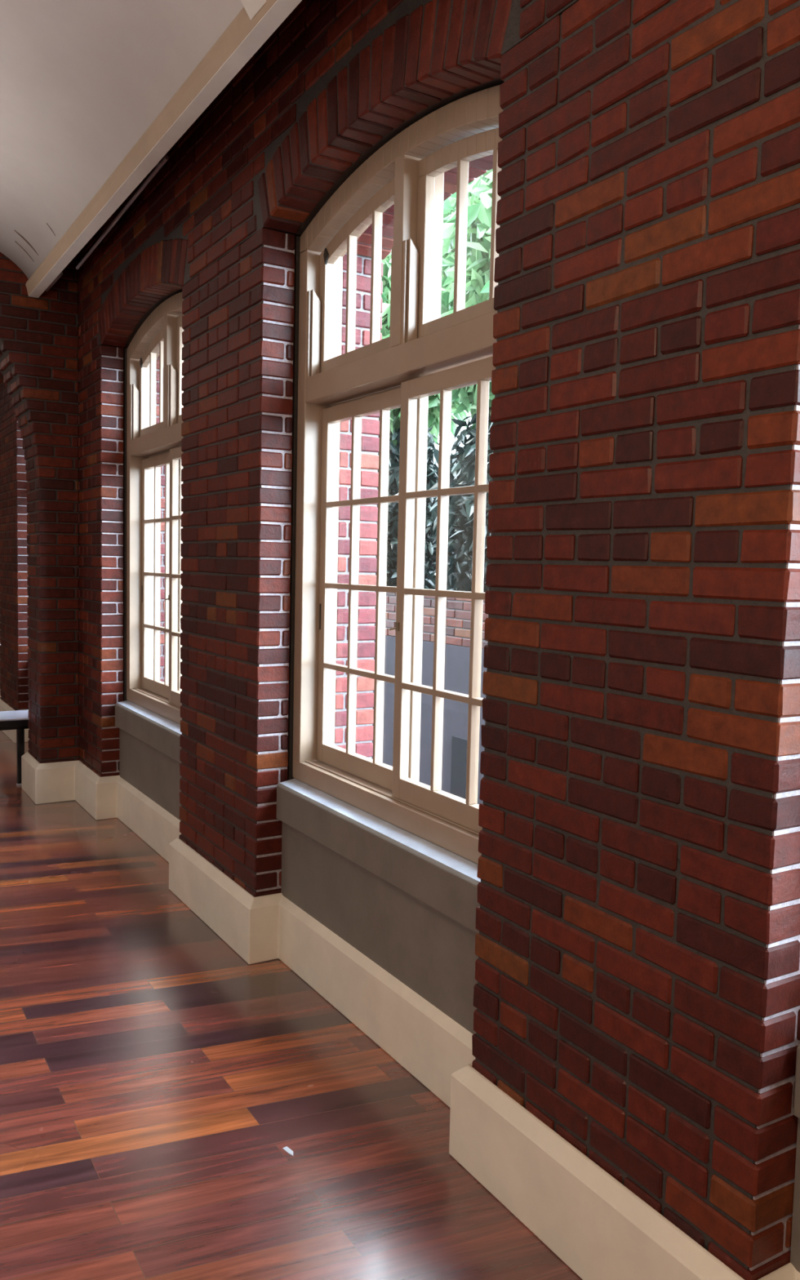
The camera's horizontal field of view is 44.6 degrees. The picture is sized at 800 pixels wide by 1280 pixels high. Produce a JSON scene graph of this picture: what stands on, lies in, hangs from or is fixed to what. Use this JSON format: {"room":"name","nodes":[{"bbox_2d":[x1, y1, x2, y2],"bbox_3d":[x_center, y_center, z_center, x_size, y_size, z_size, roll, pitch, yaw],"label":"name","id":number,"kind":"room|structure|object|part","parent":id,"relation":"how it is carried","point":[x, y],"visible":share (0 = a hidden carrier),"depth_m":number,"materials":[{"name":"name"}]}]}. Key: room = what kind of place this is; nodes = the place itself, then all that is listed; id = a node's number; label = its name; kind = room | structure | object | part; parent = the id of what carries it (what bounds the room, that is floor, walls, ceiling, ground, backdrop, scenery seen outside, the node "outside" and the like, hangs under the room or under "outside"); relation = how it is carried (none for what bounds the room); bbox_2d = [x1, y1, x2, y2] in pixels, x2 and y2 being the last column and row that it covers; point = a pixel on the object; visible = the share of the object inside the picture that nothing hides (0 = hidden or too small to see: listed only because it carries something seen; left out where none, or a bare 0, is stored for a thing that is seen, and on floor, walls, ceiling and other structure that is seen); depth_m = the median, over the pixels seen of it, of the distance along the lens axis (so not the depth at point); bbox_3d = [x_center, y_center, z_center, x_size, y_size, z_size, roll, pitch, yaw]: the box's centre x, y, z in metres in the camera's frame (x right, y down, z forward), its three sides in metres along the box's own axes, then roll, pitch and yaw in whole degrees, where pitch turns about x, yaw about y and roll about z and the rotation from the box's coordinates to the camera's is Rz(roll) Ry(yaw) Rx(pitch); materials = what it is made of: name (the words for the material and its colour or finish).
{"room":"brick hallway","nodes":[
{"label":"brick hallway","id":0,"kind":"room"},
{"bbox_2d":[0,252,79,763],"bbox_3d":[-4.262,-1.143,5.824,4.461,4.620,0.452,-1,5,-31],"label":"wall","id":1,"kind":"structure","parent":0,"point":[39,340],"depth_m":6.73,"materials":[{"name":"red brick"}]},
{"bbox_2d":[44,271,62,291],"bbox_3d":[-2.270,-2.347,6.384,0.027,0.027,0.440,-1,5,-31],"label":"conduit","id":2,"kind":"object","parent":1,"relation":"attached to","point":[60,274],"visible":0.55,"depth_m":6.35,"materials":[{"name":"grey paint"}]},
{"bbox_2d":[25,0,302,297],"bbox_3d":[0.164,-1.952,2.164,0.082,0.092,10.226,-1,5,-31],"label":"trim","id":3,"kind":"structure","parent":1,"relation":"attached to","point":[243,37],"depth_m":3.95,"materials":[{"name":"paint"}]},
{"bbox_2d":[0,0,243,279],"bbox_3d":[-1.510,-2.168,1.131,3.930,0.550,10.218,-1,5,-31],"label":"ceiling","id":4,"kind":"structure","parent":0,"point":[82,82],"depth_m":4.19,"materials":[{"name":"paint"}]},
{"bbox_2d":[13,230,38,255],"bbox_3d":[-2.310,-2.457,6.028,0.018,0.120,0.159,5,6,39],"label":"air vent","id":5,"kind":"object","parent":4,"relation":"attached to","point":[14,230],"depth_m":6.03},
{"bbox_2d":[75,155,168,269],"bbox_3d":[-1.625,-2.292,5.337,0.152,0.117,1.821,-1,5,-31],"label":"conduit","id":6,"kind":"object","parent":4,"relation":"attached to","point":[159,165],"visible":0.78,"depth_m":5.18,"materials":[{"name":"black metal"}]},
{"bbox_2d":[240,0,266,20],"bbox_3d":[-0.489,-2.085,3.107,0.091,0.129,0.130,-1,5,-31],"label":"bracket","id":7,"kind":"object","parent":4,"relation":"attached to","point":[252,7],"visible":1,"depth_m":3.14,"materials":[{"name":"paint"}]},
{"bbox_2d":[0,730,582,1279],"bbox_3d":[-3.670,1.307,5.049,5.180,0.120,18.800,-1,5,-31],"label":"floor","id":8,"kind":"structure","parent":0,"point":[156,1079],"depth_m":3.03,"materials":[{"name":"brown wood"}]},
{"bbox_2d":[0,710,29,786],"bbox_3d":[-3.489,0.836,7.118,1.620,0.512,0.420,-1,5,-31],"label":"bench","id":9,"kind":"object","parent":8,"relation":"on","point":[17,720],"visible":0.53,"depth_m":7.30,"materials":[{"name":"black paint"}]},
{"bbox_3d":[-3.484,0.617,7.102,1.620,0.046,0.420,-1,5,-31],"label":"seat frame","id":10,"kind":"part","parent":9,"relation":"part of","materials":[{"name":"black paint"}]},
{"bbox_3d":[-3.485,0.652,7.104,1.420,0.030,0.340,-1,5,-31],"label":"rail","id":11,"kind":"part","parent":9,"relation":"part of","materials":[{"name":"black metal"}]},
{"bbox_3d":[-2.854,0.872,7.316,0.040,0.413,0.036,-1,5,-31],"label":"leg","id":12,"kind":"part","parent":9,"relation":"part of","materials":[{"name":"black paint"}]},
{"bbox_3d":[-2.958,0.847,7.615,0.040,0.413,0.036,-1,5,-31],"label":"leg","id":13,"kind":"part","parent":9,"relation":"part of","materials":[{"name":"black paint"}]},
{"bbox_2d":[282,1146,293,1155],"bbox_3d":[-0.322,1.489,2.840,0.015,0.002,0.049,-3,6,-42],"label":"chip","id":14,"kind":"object","parent":8,"relation":"on","point":[286,1148],"visible":1,"depth_m":2.84,"materials":[{"name":"white"}]},
{"bbox_2d":[155,154,493,758],"bbox_3d":[-1.360,-1.900,6.211,0.264,7.800,18.700,-1,5,-31],"label":"wall","id":15,"kind":"structure","parent":0,"point":[370,439],"depth_m":4.26,"materials":[{"name":"brick"}]},
{"bbox_2d":[0,0,799,1279],"bbox_3d":[-1.569,-1.108,6.156,0.502,4.620,18.702,-1,5,-31],"label":"wall","id":16,"kind":"structure","parent":0,"point":[637,991],"depth_m":2.37,"materials":[{"name":"red brick"}]},
{"bbox_2d":[126,292,183,724],"bbox_3d":[-1.304,-0.744,5.734,0.167,2.426,1.607,-1,5,-31],"label":"window","id":17,"kind":"structure","parent":16,"relation":"in","point":[151,446],"depth_m":6.13,"materials":[{"name":"beige paint"}]},
{"bbox_3d":[-1.489,-1.578,5.994,0.038,0.625,0.696,-1,5,-31],"label":"sash","id":18,"kind":"part","parent":17,"relation":"part of","materials":[{"name":"beige paint"}]},
{"bbox_3d":[-1.477,-0.397,6.063,0.038,1.489,0.771,-1,5,-31],"label":"sash","id":19,"kind":"part","parent":17,"relation":"part of","materials":[{"name":"beige paint"}]},
{"bbox_3d":[-1.155,-0.343,5.439,0.038,1.489,0.739,-1,5,-31],"label":"sash","id":20,"kind":"part","parent":17,"relation":"part of","materials":[{"name":"beige paint"}]},
{"bbox_3d":[-1.097,-1.520,5.343,0.038,0.625,0.696,-1,5,-31],"label":"sash","id":21,"kind":"part","parent":17,"relation":"part of","materials":[{"name":"beige paint"}]},
{"bbox_2d":[292,84,502,864],"bbox_3d":[0.044,-0.543,3.496,0.167,2.426,1.607,-1,5,-31],"label":"window","id":22,"kind":"structure","parent":16,"relation":"in","point":[425,353],"depth_m":3.50,"materials":[{"name":"beige paint"}]},
{"bbox_3d":[-0.338,-0.099,4.143,0.005,0.110,0.012,-1,5,-31],"label":"finger pull","id":23,"kind":"part","parent":22,"relation":"part of","materials":[{"name":"metal"}]},
{"bbox_3d":[-0.140,-1.377,3.756,0.038,0.625,0.696,-1,5,-31],"label":"sash","id":24,"kind":"part","parent":22,"relation":"part of","materials":[{"name":"beige paint"}]},
{"bbox_3d":[-0.129,-0.196,3.825,0.038,1.489,0.771,-1,5,-31],"label":"sash","id":25,"kind":"part","parent":22,"relation":"part of","materials":[{"name":"beige paint"}]},
{"bbox_3d":[0.193,-0.141,3.201,0.038,1.489,0.739,-1,5,-31],"label":"sash","id":26,"kind":"part","parent":22,"relation":"part of","materials":[{"name":"beige paint"}]},
{"bbox_3d":[0.252,-1.318,3.105,0.038,0.625,0.696,-1,5,-31],"label":"sash","id":27,"kind":"part","parent":22,"relation":"part of","materials":[{"name":"beige paint"}]},
{"bbox_2d":[0,695,799,1279],"bbox_3d":[-1.889,1.062,6.124,0.444,0.295,18.640,-1,5,-31],"label":"baseboard","id":28,"kind":"structure","parent":16,"relation":"attached to","point":[599,1228],"depth_m":3.10,"materials":[{"name":"beige paint"}]},
{"bbox_2d":[119,728,799,1272],"bbox_3d":[-0.019,1.116,3.626,0.218,0.640,6.812,-1,5,-31],"label":"wall","id":29,"kind":"structure","parent":0,"point":[429,952],"depth_m":3.54,"materials":[{"name":"grey paint"}]},
{"bbox_2d":[115,700,181,763],"bbox_3d":[-1.367,0.536,5.811,0.248,0.180,1.584,-1,5,-31],"label":"window sill","id":30,"kind":"structure","parent":29,"relation":"on","point":[161,733],"depth_m":5.79,"materials":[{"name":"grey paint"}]},
{"bbox_2d":[275,778,480,933],"bbox_3d":[-0.018,0.737,3.574,0.248,0.180,1.584,-1,5,-31],"label":"window sill","id":31,"kind":"structure","parent":29,"relation":"on","point":[446,881],"depth_m":3.40,"materials":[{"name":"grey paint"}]},
{"bbox_2d":[793,1043,799,1118],"bbox_3d":[1.313,0.936,1.363,0.248,0.180,1.584,-1,5,-31],"label":"window sill","id":32,"kind":"structure","parent":29,"relation":"on","point":[797,1092],"depth_m":1.97,"materials":[{"name":"grey paint"}]},
{"label":"outside","id":33,"kind":"structure","parent":0,"visible":0},
{"bbox_3d":[9.255,1.494,17.421,29.455,0.200,60.000,-1,5,-31],"label":"ground","id":34,"kind":"structure","parent":33,"visible":0},
{"bbox_2d":[375,240,471,591],"bbox_3d":[-0.264,-1.754,12.347,2.993,6.623,3.626,-1,5,-31],"label":"tree","id":35,"kind":"object","parent":34,"relation":"on","point":[433,409],"visible":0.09,"depth_m":11.10,"materials":[{"name":"green plant"}]},
{"bbox_2d":[371,591,488,804],"bbox_3d":[1.262,0.856,7.043,0.215,2.296,8.602,-1,5,-31],"label":"wall","id":36,"kind":"structure","parent":34,"relation":"on","point":[458,611],"depth_m":8.28,"materials":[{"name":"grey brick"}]},
{"bbox_2d":[450,735,467,798],"bbox_3d":[0.496,1.059,8.134,0.017,0.490,0.220,-1,5,-31],"label":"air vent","id":37,"kind":"object","parent":36,"relation":"in","point":[459,743],"depth_m":8.13,"materials":[{"name":"grey metal"}]},
{"bbox_2d":[429,168,494,592],"bbox_3d":[1.580,-1.480,8.674,2.848,6.718,3.838,1,4,-4],"label":"tree","id":38,"kind":"object","parent":34,"relation":"on","point":[462,465],"visible":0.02,"depth_m":8.85,"materials":[{"name":"green plant"}]}
]}

